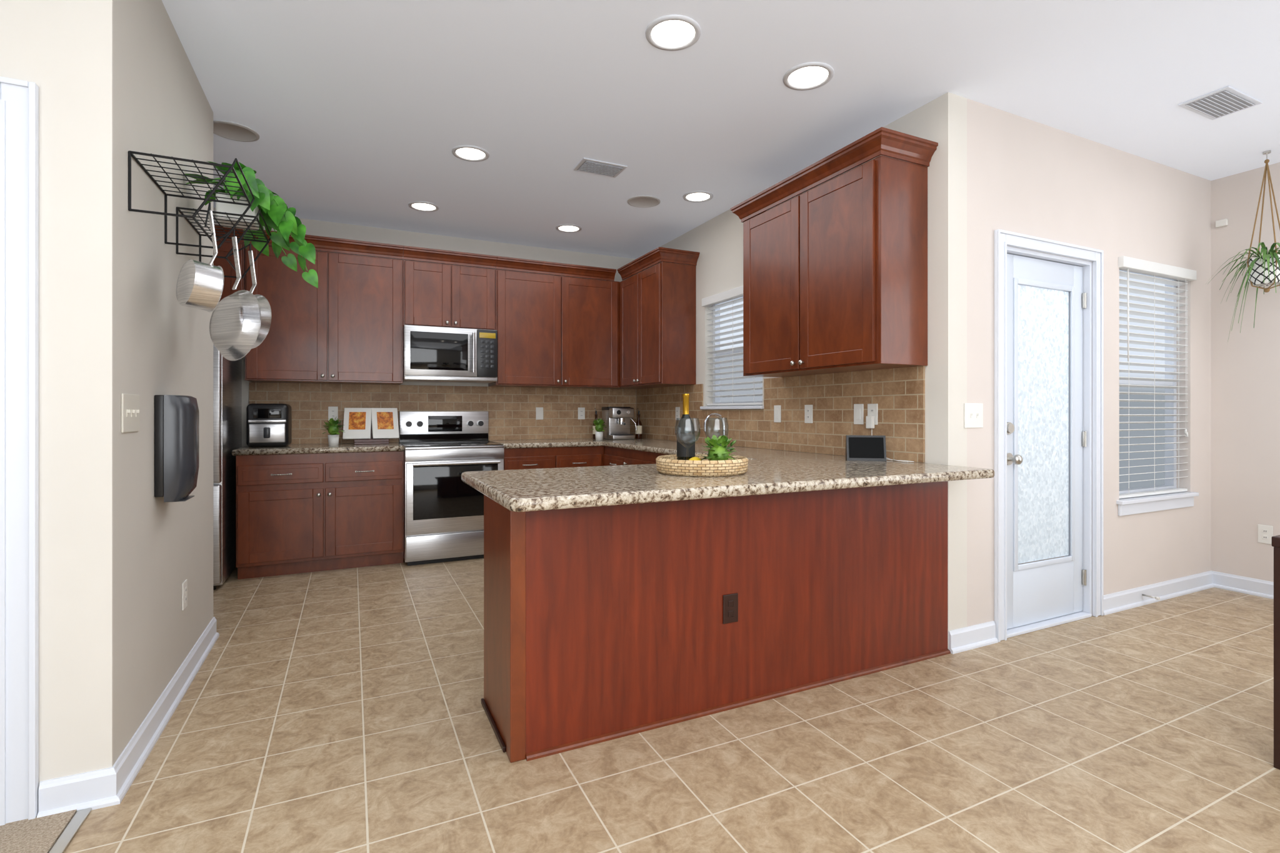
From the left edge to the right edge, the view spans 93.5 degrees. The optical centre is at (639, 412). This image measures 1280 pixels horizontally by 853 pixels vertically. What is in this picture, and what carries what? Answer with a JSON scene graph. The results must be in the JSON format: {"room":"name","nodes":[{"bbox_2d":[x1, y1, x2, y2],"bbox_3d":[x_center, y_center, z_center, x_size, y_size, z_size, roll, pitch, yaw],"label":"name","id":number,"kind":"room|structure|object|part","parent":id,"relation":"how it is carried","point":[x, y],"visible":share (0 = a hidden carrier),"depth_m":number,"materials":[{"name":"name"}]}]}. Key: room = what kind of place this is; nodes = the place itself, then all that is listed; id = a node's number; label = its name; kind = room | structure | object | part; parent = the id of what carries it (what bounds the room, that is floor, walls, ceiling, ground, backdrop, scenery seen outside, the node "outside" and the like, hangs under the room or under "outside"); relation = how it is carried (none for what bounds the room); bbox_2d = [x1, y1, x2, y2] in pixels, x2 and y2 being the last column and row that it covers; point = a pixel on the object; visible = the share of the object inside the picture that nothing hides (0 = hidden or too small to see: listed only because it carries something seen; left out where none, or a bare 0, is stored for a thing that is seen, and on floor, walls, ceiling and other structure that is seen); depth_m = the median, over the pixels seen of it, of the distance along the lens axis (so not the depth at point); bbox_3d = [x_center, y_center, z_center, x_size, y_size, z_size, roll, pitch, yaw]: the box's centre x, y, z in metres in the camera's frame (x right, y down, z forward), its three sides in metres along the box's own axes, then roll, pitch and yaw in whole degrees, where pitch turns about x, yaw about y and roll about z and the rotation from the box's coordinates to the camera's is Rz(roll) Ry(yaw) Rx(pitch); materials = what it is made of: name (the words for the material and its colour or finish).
{"room":"kitchen","nodes":[
{"label":"kitchen","id":0,"kind":"room"},
{"bbox_2d":[0,0,113,786],"bbox_3d":[-2.791,-0.200,1.357,2.540,2.780,0.140,0,0,-26],"label":"wall","id":1,"kind":"structure","parent":0,"point":[76,387],"depth_m":1.80,"materials":[{"name":"beige paint"}]},
{"bbox_2d":[0,76,38,825],"bbox_3d":[-2.198,0.116,1.550,0.971,2.148,0.026,0,0,-26],"label":"door frame","id":2,"kind":"structure","parent":1,"relation":"attached to","point":[19,450],"depth_m":1.74,"materials":[{"name":"white wood"}]},
{"bbox_2d":[113,0,213,764],"bbox_3d":[-2.015,-0.200,2.489,0.164,2.780,1.490,0,0,-26],"label":"wall","id":3,"kind":"structure","parent":0,"point":[162,345],"depth_m":2.22,"materials":[{"name":"beige paint"}]},
{"bbox_2d":[36,616,219,818],"bbox_3d":[-1.996,1.137,2.478,0.190,0.105,1.526,0,0,-26],"label":"baseboard","id":4,"kind":"structure","parent":3,"relation":"attached to","point":[97,789],"depth_m":1.92,"materials":[{"name":"white wood"}]},
{"bbox_2d":[121,393,139,432],"bbox_3d":[-1.677,0.002,1.991,0.014,0.125,0.165,0,0,-26],"label":"switch plate","id":5,"kind":"object","parent":3,"relation":"attached to","point":[130,412],"visible":1,"depth_m":1.98,"materials":[{"name":"beige plastic"}]},
{"bbox_2d":[154,395,199,502],"bbox_3d":[-1.794,0.137,2.351,0.114,0.404,0.210,0,0,-26],"label":"dispenser","id":6,"kind":"object","parent":3,"relation":"attached to","point":[176,442],"visible":1,"depth_m":2.26,"materials":[{"name":"black plastic"}]},
{"bbox_2d":[181,579,187,610],"bbox_3d":[-1.989,0.797,2.633,0.008,0.118,0.072,0,0,-26],"label":"electrical outlet plate","id":7,"kind":"object","parent":3,"relation":"attached to","point":[184,594],"visible":0.98,"depth_m":2.62,"materials":[{"name":"white plastic"}]},
{"bbox_2d":[128,150,318,360],"bbox_3d":[-1.704,-0.666,2.589,0.527,0.915,1.137,0,0,-26],"label":"pot rack","id":8,"kind":"object","parent":3,"relation":"attached to","point":[250,204],"visible":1,"depth_m":2.42,"materials":[{"name":"black metal"}]},
{"bbox_2d":[213,207,635,446],"bbox_3d":[-2.043,-0.200,5.364,4.670,2.780,0.140,0,0,-26],"label":"wall","id":9,"kind":"structure","parent":0,"point":[327,229],"depth_m":5.41,"materials":[{"name":"beige paint"}]},
{"bbox_2d":[213,224,244,301],"bbox_3d":[-3.429,-0.985,4.403,0.941,0.750,0.391,0,0,-26],"label":"upper cabinet","id":10,"kind":"object","parent":9,"relation":"attached to","point":[225,249],"visible":0.02,"depth_m":4.43,"materials":[{"name":"brown wood"}]},
{"bbox_2d":[243,229,403,384],"bbox_3d":[-2.506,-0.800,4.846,1.098,1.120,0.391,0,0,-26],"label":"upper cabinet","id":11,"kind":"object","parent":9,"relation":"attached to","point":[342,323],"visible":0.94,"depth_m":4.72,"materials":[{"name":"brown wood"}]},
{"bbox_2d":[249,382,636,444],"bbox_3d":[-1.570,0.009,5.506,3.386,0.499,0.011,0,0,-26],"label":"backsplash","id":12,"kind":"structure","parent":9,"relation":"attached to","point":[511,410],"depth_m":5.49,"materials":[{"name":"tile"}]},
{"bbox_2d":[328,406,338,420],"bbox_3d":[-2.558,0.010,5.021,0.072,0.118,0.008,0,0,-26],"label":"electrical outlet","id":13,"kind":"object","parent":12,"relation":"attached to","point":[333,412],"visible":0.94,"depth_m":5.02,"materials":[{"name":"white plastic"}]},
{"bbox_2d":[535,407,543,419],"bbox_3d":[-0.964,0.010,5.784,0.072,0.118,0.008,0,0,-26],"label":"electrical outlet","id":14,"kind":"object","parent":12,"relation":"attached to","point":[539,413],"visible":1,"depth_m":5.78,"materials":[{"name":"white plastic"}]},
{"bbox_2d":[578,407,584,419],"bbox_3d":[-0.580,0.010,5.968,0.072,0.118,0.008,0,0,-26],"label":"electrical outlet","id":15,"kind":"object","parent":12,"relation":"attached to","point":[581,413],"visible":1,"depth_m":5.97,"materials":[{"name":"white plastic"}]},
{"bbox_2d":[403,245,497,329],"bbox_3d":[-1.667,-1.038,5.247,0.758,0.645,0.391,0,0,-26],"label":"upper cabinet","id":16,"kind":"object","parent":9,"relation":"attached to","point":[444,294],"visible":0.94,"depth_m":5.10,"materials":[{"name":"brown wood"}]},
{"bbox_2d":[403,325,497,383],"bbox_3d":[-1.650,-0.490,5.214,0.756,0.445,0.466,0,0,-26],"label":"microwave","id":17,"kind":"object","parent":16,"relation":"attached to","point":[439,354],"visible":0.96,"depth_m":5.04,"materials":[{"name":"silver metal"}]},
{"bbox_2d":[488,256,619,388],"bbox_3d":[-0.787,-0.800,5.669,1.189,1.120,0.391,0,0,-26],"label":"upper cabinet","id":18,"kind":"object","parent":9,"relation":"attached to","point":[559,330],"visible":0.98,"depth_m":5.51,"materials":[{"name":"brown wood"}]},
{"bbox_2d":[63,556,1279,852],"bbox_3d":[0.297,1.240,1.833,8.800,0.100,8.530,0,0,-26],"label":"floor","id":19,"kind":"structure","parent":0,"point":[336,711],"depth_m":2.11,"materials":[{"name":"tile"}]},
{"bbox_2d":[0,808,91,852],"bbox_3d":[-1.707,1.184,-0.951,2.500,0.012,4.960,0,0,-26],"label":"carpet floor","id":20,"kind":"structure","parent":19,"relation":"on","point":[55,833],"depth_m":1.69,"materials":[{"name":"beige carpet"}]},
{"bbox_2d":[213,344,241,589],"bbox_3d":[-3.341,0.310,4.160,0.870,1.760,0.905,0,0,-26],"label":"refrigerator","id":21,"kind":"object","parent":19,"relation":"on","point":[227,407],"visible":0.21,"depth_m":4.13,"materials":[{"name":"silver metal"}]},
{"bbox_2d":[236,451,403,579],"bbox_3d":[-2.460,0.746,4.717,1.100,0.888,0.663,0,0,-26],"label":"base cabinet","id":22,"kind":"object","parent":19,"relation":"on","point":[299,513],"visible":1,"depth_m":4.44,"materials":[{"name":"brown wood"}]},
{"bbox_2d":[231,442,404,455],"bbox_3d":[-2.474,0.281,4.723,1.120,0.041,0.640,0,0,-26],"label":"countertop","id":23,"kind":"structure","parent":22,"relation":"on","point":[310,449],"depth_m":4.48,"materials":[{"name":"stone"}]},
{"bbox_2d":[246,403,291,447],"bbox_3d":[-2.810,0.097,4.569,0.270,0.325,0.350,0,0,-26],"label":"air fryer","id":24,"kind":"object","parent":23,"relation":"on","point":[269,425],"visible":1,"depth_m":4.46,"materials":[{"name":"black plastic"}]},
{"bbox_2d":[322,417,344,446],"bbox_3d":[-2.391,0.144,4.683,0.180,0.230,0.205,0,0,-26],"label":"herb pot","id":25,"kind":"object","parent":23,"relation":"on","point":[333,429],"visible":1,"depth_m":4.65,"materials":[{"name":"white ceramic"}]},
{"bbox_2d":[342,408,399,444],"bbox_3d":[-2.222,0.111,4.986,0.426,0.297,0.193,0,0,-26],"label":"cookbook","id":26,"kind":"object","parent":23,"relation":"on","point":[371,426],"visible":1,"depth_m":4.97,"materials":[{"name":"white paper"}]},
{"bbox_2d":[398,411,504,565],"bbox_3d":[-1.591,0.590,5.066,0.761,1.200,0.760,0,0,-26],"label":"range","id":27,"kind":"object","parent":19,"relation":"on","point":[443,506],"visible":0.92,"depth_m":4.78,"materials":[{"name":"silver metal"}]},
{"bbox_2d":[503,446,603,469],"bbox_3d":[-0.858,0.746,5.484,0.917,0.888,0.663,0,0,-26],"label":"base cabinet","id":28,"kind":"object","parent":19,"relation":"on","point":[543,457],"visible":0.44,"depth_m":5.21,"materials":[{"name":"brown wood"}]},
{"bbox_2d":[488,438,601,448],"bbox_3d":[-0.875,0.281,5.481,0.883,0.041,0.653,0,0,-26],"label":"countertop","id":29,"kind":"structure","parent":28,"relation":"on","point":[566,442],"depth_m":5.28,"materials":[{"name":"stone"}]},
{"bbox_2d":[498,501,671,756],"bbox_3d":[-0.256,0.746,2.524,0.480,0.888,0.665,0,0,-26],"label":"base cabinet","id":30,"kind":"object","parent":19,"relation":"on","point":[602,624],"depth_m":2.17,"materials":[{"name":"brown wood"}]},
{"bbox_2d":[461,455,901,511],"bbox_3d":[0.126,0.281,2.572,1.590,0.041,0.960,0,0,-26],"label":"countertop","id":31,"kind":"structure","parent":30,"relation":"on","point":[770,471],"depth_m":2.27,"materials":[{"name":"stone"}]},
{"bbox_2d":[655,393,748,476],"bbox_3d":[0.268,0.089,2.612,0.398,0.342,0.398,0,0,-26],"label":"wicker tray","id":32,"kind":"object","parent":31,"relation":"on","point":[718,460],"visible":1,"depth_m":2.52,"materials":[{"name":"beige wicker"}]},
{"bbox_2d":[676,393,695,468],"bbox_3d":[0.204,0.081,2.676,0.082,0.327,0.082,0,0,-26],"label":"wine bottle","id":33,"kind":"object","parent":32,"relation":"on","point":[681,450],"depth_m":2.65,"materials":[{"name":"black glass"}]},
{"bbox_3d":[0.199,0.134,2.524,0.107,0.221,0.107,0,0,-26],"label":"wine glass","id":34,"kind":"part","parent":32,"relation":"part of","materials":[{"name":"clear glass"}]},
{"bbox_3d":[0.340,0.134,2.680,0.107,0.221,0.107,0,0,-26],"label":"wine glass","id":35,"kind":"part","parent":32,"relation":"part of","materials":[{"name":"clear glass"}]},
{"bbox_2d":[603,446,606,466],"bbox_3d":[-0.167,0.746,5.790,0.633,0.888,0.708,0,0,-26],"label":"base cabinet","id":36,"kind":"object","parent":19,"relation":"on","point":[604,447],"depth_m":5.39,"materials":[{"name":"brown wood"}]},
{"bbox_2d":[606,446,626,465],"bbox_3d":[0.073,0.746,5.290,0.633,0.888,0.538,0,0,-26],"label":"base cabinet","id":37,"kind":"object","parent":19,"relation":"on","point":[614,456],"depth_m":5.17,"materials":[{"name":"brown wood"}]},
{"bbox_2d":[626,449,668,464],"bbox_3d":[0.341,0.746,4.730,0.633,0.888,0.996,0,0,-26],"label":"base cabinet","id":38,"kind":"object","parent":19,"relation":"on","point":[633,457],"depth_m":4.74,"materials":[{"name":"brown wood"}]},
{"bbox_2d":[601,437,994,484],"bbox_3d":[0.508,0.281,4.365,0.648,0.041,3.863,0,0,-26],"label":"countertop","id":39,"kind":"structure","parent":38,"relation":"on","point":[912,472],"depth_m":3.19,"materials":[{"name":"stone"}]},
{"bbox_2d":[592,408,598,439],"bbox_3d":[-0.425,0.108,5.840,0.068,0.303,0.067,0,0,-26],"label":"syrup bottle","id":40,"kind":"object","parent":39,"relation":"on","point":[594,434],"visible":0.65,"depth_m":5.82,"materials":[{"name":"brown glass"}]},
{"bbox_2d":[591,418,609,440],"bbox_3d":[-0.368,0.156,5.603,0.189,0.207,0.181,0,0,-26],"label":"herb pot","id":41,"kind":"object","parent":39,"relation":"on","point":[599,429],"visible":1,"depth_m":5.58,"materials":[{"name":"white ceramic"}]},
{"bbox_2d":[601,406,636,439],"bbox_3d":[-0.180,0.102,5.829,0.268,0.314,0.366,0,0,-26],"label":"espresso machine","id":42,"kind":"object","parent":39,"relation":"on","point":[617,420],"visible":1,"depth_m":5.78,"materials":[{"name":"silver metal"}]},
{"bbox_2d":[635,408,641,438],"bbox_3d":[-0.012,0.108,5.915,0.068,0.303,0.067,0,0,-26],"label":"syrup bottle","id":43,"kind":"object","parent":39,"relation":"on","point":[639,431],"visible":1,"depth_m":5.89,"materials":[{"name":"brown glass"}]},
{"bbox_2d":[703,413,727,445],"bbox_3d":[0.553,0.132,4.594,0.209,0.256,0.140,0,0,-26],"label":"sink faucet","id":44,"kind":"object","parent":39,"relation":"on","point":[714,414],"visible":0.4,"depth_m":4.55,"materials":[{"name":"silver metal"}]},
{"bbox_2d":[845,435,886,461],"bbox_3d":[1.222,0.192,3.264,0.200,0.135,0.080,0,0,12],"label":"smart display","id":45,"kind":"object","parent":39,"relation":"on","point":[869,448],"visible":1,"depth_m":3.24,"materials":[{"name":"black plastic"}]},
{"bbox_2d":[866,416,913,462],"bbox_3d":[1.329,0.139,3.254,0.091,0.238,0.324,0,0,-26],"label":"charger","id":46,"kind":"object","parent":39,"relation":"on","point":[870,422],"visible":0.69,"depth_m":3.38,"materials":[{"name":"white plastic"}]},
{"bbox_2d":[671,493,771,724],"bbox_3d":[0.173,0.746,2.730,0.470,0.888,0.665,0,0,-26],"label":"panel","id":47,"kind":"object","parent":19,"relation":"on","point":[721,547],"depth_m":2.41,"materials":[{"name":"brown wood"}]},
{"bbox_2d":[771,488,856,698],"bbox_3d":[0.604,0.746,2.936,0.486,0.888,0.665,0,0,-26],"label":"base cabinet","id":48,"kind":"object","parent":19,"relation":"on","point":[814,533],"depth_m":2.62,"materials":[{"name":"brown wood"}]},
{"bbox_2d":[1271,535,1279,769],"bbox_3d":[2.907,0.802,1.480,0.958,0.775,1.658,0,0,-26],"label":"dining table","id":49,"kind":"object","parent":19,"relation":"on","point":[1275,542],"visible":1,"depth_m":2.01,"materials":[{"name":"brown wood"}]},
{"bbox_2d":[161,0,1279,259],"bbox_3d":[0.297,-1.640,1.833,8.800,0.100,8.530,0,0,-26],"label":"ceiling","id":50,"kind":"structure","parent":0,"point":[368,112],"depth_m":2.98,"materials":[{"name":"white paint"}]},
{"bbox_2d":[213,120,259,141],"bbox_3d":[-2.295,-1.585,3.402,0.250,0.008,0.250,0,0,-26],"label":"ceiling speaker","id":51,"kind":"object","parent":50,"relation":"attached to","point":[232,130],"visible":0.81,"depth_m":3.40,"materials":[{"name":"white plastic"}]},
{"bbox_2d":[408,201,438,211],"bbox_3d":[-1.667,-1.586,4.645,0.224,0.008,0.224,0,0,-26],"label":"recessed light","id":52,"kind":"object","parent":50,"relation":"in","point":[424,206],"visible":1,"depth_m":4.64,"materials":[{"name":"white plastic"}]},
{"bbox_2d":[451,145,489,161],"bbox_3d":[-1.038,-1.586,3.694,0.224,0.008,0.224,0,0,-26],"label":"recessed light","id":53,"kind":"object","parent":50,"relation":"in","point":[470,153],"visible":1,"depth_m":3.69,"materials":[{"name":"white plastic"}]},
{"bbox_2d":[555,223,581,232],"bbox_3d":[-0.614,-1.586,5.196,0.224,0.008,0.224,0,0,-26],"label":"recessed light","id":54,"kind":"object","parent":50,"relation":"in","point":[569,228],"visible":1,"depth_m":5.20,"materials":[{"name":"white plastic"}]},
{"bbox_2d":[573,157,627,177],"bbox_3d":[-0.259,-1.582,3.910,0.300,0.015,0.200,0,0,-26],"label":"ceiling vent","id":55,"kind":"object","parent":50,"relation":"in","point":[598,167],"visible":1,"depth_m":3.89,"materials":[{"name":"white metal"}]},
{"bbox_2d":[626,195,660,207],"bbox_3d":[0.029,-1.585,4.535,0.250,0.008,0.250,0,0,-26],"label":"ceiling speaker","id":56,"kind":"object","parent":50,"relation":"attached to","point":[643,201],"visible":1,"depth_m":4.53,"materials":[{"name":"white plastic"}]},
{"bbox_2d":[645,14,701,51],"bbox_3d":[0.139,-1.586,2.525,0.234,0.008,0.234,0,0,-26],"label":"recessed light","id":57,"kind":"object","parent":50,"relation":"in","point":[673,32],"visible":1,"depth_m":2.52,"materials":[{"name":"white plastic"}]},
{"bbox_2d":[682,190,713,202],"bbox_3d":[0.427,-1.586,4.433,0.224,0.008,0.224,0,0,-26],"label":"recessed light","id":58,"kind":"object","parent":50,"relation":"in","point":[697,196],"visible":1,"depth_m":4.43,"materials":[{"name":"white plastic"}]},
{"bbox_2d":[782,61,833,90],"bbox_3d":[0.795,-1.586,2.849,0.234,0.008,0.234,0,0,-26],"label":"recessed light","id":59,"kind":"object","parent":50,"relation":"in","point":[808,75],"visible":1,"depth_m":2.84,"materials":[{"name":"white plastic"}]},
{"bbox_2d":[1178,85,1262,119],"bbox_3d":[2.981,-1.582,3.096,0.360,0.015,0.200,0,0,-26],"label":"ceiling vent","id":60,"kind":"object","parent":50,"relation":"in","point":[1228,100],"visible":0.96,"depth_m":3.08,"materials":[{"name":"white metal"}]},
{"bbox_2d":[1209,150,1279,345],"bbox_3d":[3.826,-0.989,3.664,0.619,1.201,0.584,0,0,-26],"label":"hanging planter","id":61,"kind":"object","parent":50,"relation":"hanging from","point":[1264,270],"visible":1,"depth_m":3.65,"materials":[{"name":"green plant"}]},
{"bbox_2d":[643,91,966,648],"bbox_3d":[0.811,-0.200,4.649,0.140,2.780,3.615,0,0,-26],"label":"wall","id":62,"kind":"structure","parent":0,"point":[716,243],"depth_m":3.04,"materials":[{"name":"beige paint"}]},
{"bbox_2d":[610,281,620,388],"bbox_3d":[-0.100,-0.750,5.978,0.351,1.020,0.427,0,0,-26],"label":"upper cabinet","id":63,"kind":"object","parent":62,"relation":"attached to","point":[620,282],"depth_m":5.76,"materials":[{"name":"brown wood"}]},
{"bbox_2d":[618,246,698,389],"bbox_3d":[0.143,-0.800,5.471,0.351,1.120,0.833,0,0,-26],"label":"upper cabinet","id":64,"kind":"object","parent":62,"relation":"attached to","point":[658,324],"depth_m":5.14,"materials":[{"name":"brown wood"}]},
{"bbox_2d":[700,405,763,409],"bbox_3d":[0.732,-0.037,4.697,0.110,0.025,0.840,0,0,-26],"label":"sill","id":65,"kind":"structure","parent":62,"relation":"attached to","point":[735,407],"depth_m":4.60,"materials":[{"name":"white wood"}]},
{"bbox_2d":[713,296,762,406],"bbox_3d":[0.804,-0.495,4.732,0.050,0.890,0.780,0,0,-26],"label":"kitchen window","id":66,"kind":"structure","parent":62,"relation":"in","point":[716,400],"depth_m":5.05,"materials":[{"name":"white"}]},
{"bbox_2d":[701,285,762,406],"bbox_3d":[0.728,-0.502,4.695,0.090,0.896,0.800,0,0,-26],"label":"window blind","id":67,"kind":"object","parent":66,"relation":"attached to","point":[728,295],"visible":0.71,"depth_m":4.77,"materials":[{"name":"white plastic"}]},
{"bbox_2d":[720,301,762,402],"bbox_3d":[0.831,-0.495,4.745,0.004,0.886,0.776,0,0,-26],"label":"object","id":68,"kind":"object","parent":66,"relation":"attached to","point":[742,399],"depth_m":4.87,"materials":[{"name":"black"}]},
{"bbox_2d":[636,365,924,462],"bbox_3d":[0.716,0.009,4.670,0.011,0.499,3.468,0,0,-26],"label":"backsplash","id":69,"kind":"structure","parent":62,"relation":"attached to","point":[897,395],"depth_m":3.82,"materials":[{"name":"tile"}]},
{"bbox_2d":[675,406,679,419],"bbox_3d":[0.338,0.010,5.435,0.008,0.118,0.072,0,0,-26],"label":"electrical outlet","id":70,"kind":"object","parent":69,"relation":"attached to","point":[677,412],"visible":0.94,"depth_m":5.43,"materials":[{"name":"white plastic"}]},
{"bbox_2d":[773,405,781,422],"bbox_3d":[0.948,0.010,4.160,0.008,0.118,0.072,0,0,-26],"label":"electrical outlet","id":71,"kind":"object","parent":69,"relation":"attached to","point":[777,414],"visible":1,"depth_m":4.15,"materials":[{"name":"white plastic"}]},
{"bbox_2d":[804,405,812,423],"bbox_3d":[1.084,0.010,3.877,0.008,0.118,0.072,0,0,-26],"label":"electrical outlet","id":72,"kind":"object","parent":69,"relation":"attached to","point":[808,414],"visible":1,"depth_m":3.88,"materials":[{"name":"white plastic"}]},
{"bbox_2d":[853,403,863,424],"bbox_3d":[1.267,0.010,3.495,0.008,0.118,0.072,0,0,-26],"label":"light switch","id":73,"kind":"object","parent":69,"relation":"attached to","point":[858,414],"visible":1,"depth_m":3.49,"materials":[{"name":"white plastic"}]},
{"bbox_2d":[867,403,878,424],"bbox_3d":[1.312,0.010,3.401,0.008,0.118,0.072,0,0,-26],"label":"electrical outlet","id":74,"kind":"object","parent":69,"relation":"attached to","point":[872,409],"visible":0.77,"depth_m":3.39,"materials":[{"name":"white plastic"}]},
{"bbox_2d":[737,129,932,377],"bbox_3d":[1.071,-0.800,3.535,0.351,1.120,1.150,0,0,-26],"label":"upper cabinet","id":75,"kind":"object","parent":62,"relation":"attached to","point":[835,275],"depth_m":3.16,"materials":[{"name":"brown wood"}]},
{"bbox_2d":[966,98,1211,626],"bbox_3d":[2.820,-0.200,3.685,2.650,2.780,0.140,0,0,-26],"label":"wall","id":76,"kind":"structure","parent":0,"point":[1028,177],"depth_m":3.59,"materials":[{"name":"beige paint"}]},
{"bbox_2d":[948,620,998,654],"bbox_3d":[1.691,1.137,3.052,0.343,0.105,0.026,0,0,-26],"label":"baseboard","id":77,"kind":"structure","parent":76,"relation":"attached to","point":[960,640],"depth_m":3.04,"materials":[{"name":"white wood"}]},
{"bbox_2d":[964,403,983,428],"bbox_3d":[1.701,0.016,3.063,0.140,0.125,0.014,0,0,-26],"label":"light switch","id":78,"kind":"object","parent":76,"relation":"attached to","point":[973,415],"visible":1,"depth_m":3.06,"materials":[{"name":"white plastic"}]},
{"bbox_2d":[994,229,1103,642],"bbox_3d":[2.280,0.120,3.335,0.955,2.140,0.026,0,0,-26],"label":"door frame","id":79,"kind":"structure","parent":76,"relation":"attached to","point":[1003,239],"depth_m":3.18,"materials":[{"name":"white wood"}]},
{"bbox_2d":[1006,246,1091,638],"bbox_3d":[2.247,0.155,3.405,0.815,2.070,0.150,0,0,-26],"label":"door","id":80,"kind":"structure","parent":76,"relation":"in","point":[1086,612],"depth_m":3.52,"materials":[{"name":"white wood"}]},
{"bbox_2d":[1006,253,1086,629],"bbox_3d":[2.270,0.156,3.364,0.773,2.024,0.120,0,0,-26],"label":"door","id":81,"kind":"structure","parent":80,"relation":"attached to","point":[1046,439],"depth_m":3.40,"materials":[{"name":"white"}]},
{"bbox_2d":[1119,270,1176,494],"bbox_3d":[3.240,-0.200,3.920,0.850,1.460,0.050,0,0,-26],"label":"dining window","id":82,"kind":"structure","parent":76,"relation":"in","point":[1170,483],"depth_m":4.07,"materials":[{"name":"white plastic"}]},
{"bbox_2d":[1119,276,1164,489],"bbox_3d":[3.227,-0.200,3.946,0.846,1.456,0.004,0,0,-26],"label":"window glass","id":83,"kind":"object","parent":82,"relation":"attached to","point":[1139,477],"depth_m":3.99,"materials":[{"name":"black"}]},
{"bbox_2d":[1118,256,1196,498],"bbox_3d":[3.276,-0.207,3.843,0.870,1.466,0.090,0,0,-26],"label":"window blind","id":84,"kind":"object","parent":82,"relation":"attached to","point":[1128,264],"visible":0.77,"depth_m":3.84,"materials":[{"name":"white plastic"}]},
{"bbox_2d":[1141,594,1159,599],"bbox_3d":[3.131,1.130,3.694,0.017,0.018,0.086,0,0,-26],"label":"doorstop","id":85,"kind":"object","parent":76,"relation":"attached to","point":[1157,598],"visible":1,"depth_m":3.68,"materials":[{"name":"silver metal"}]},
{"bbox_2d":[1116,491,1198,516],"bbox_3d":[3.274,0.578,3.847,0.910,0.095,0.110,0,0,-26],"label":"sill","id":86,"kind":"structure","parent":76,"relation":"attached to","point":[1145,504],"depth_m":3.79,"materials":[{"name":"white"}]},
{"bbox_2d":[1103,570,1216,615],"bbox_3d":[3.298,1.137,3.821,1.290,0.105,0.026,0,0,-26],"label":"baseboard","id":87,"kind":"structure","parent":76,"relation":"attached to","point":[1122,600],"depth_m":3.81,"materials":[{"name":"white"}]},
{"bbox_2d":[1211,162,1279,581],"bbox_3d":[4.983,-0.200,2.074,0.140,2.780,4.635,0,0,-26],"label":"wall","id":88,"kind":"structure","parent":0,"point":[1245,431],"depth_m":3.98,"materials":[{"name":"beige paint"}]},
{"bbox_2d":[1215,218,1228,227],"bbox_3d":[3.934,-1.280,4.075,0.022,0.044,0.060,0,0,-26],"label":"sensor","id":89,"kind":"object","parent":88,"relation":"attached to","point":[1222,223],"visible":1,"depth_m":4.07,"materials":[{"name":"white plastic"}]},
{"bbox_2d":[1216,571,1273,599],"bbox_3d":[4.908,1.137,2.038,0.026,0.105,4.635,0,0,-26],"label":"baseboard","id":90,"kind":"structure","parent":88,"relation":"attached to","point":[1245,585],"depth_m":3.96,"materials":[{"name":"white"}]},
{"bbox_2d":[1257,524,1273,544],"bbox_3d":[4.033,0.786,3.885,0.008,0.118,0.072,0,0,-26],"label":"electrical outlet","id":91,"kind":"object","parent":88,"relation":"attached to","point":[1265,534],"visible":0.96,"depth_m":3.89,"materials":[{"name":"white plastic"}]}
]}

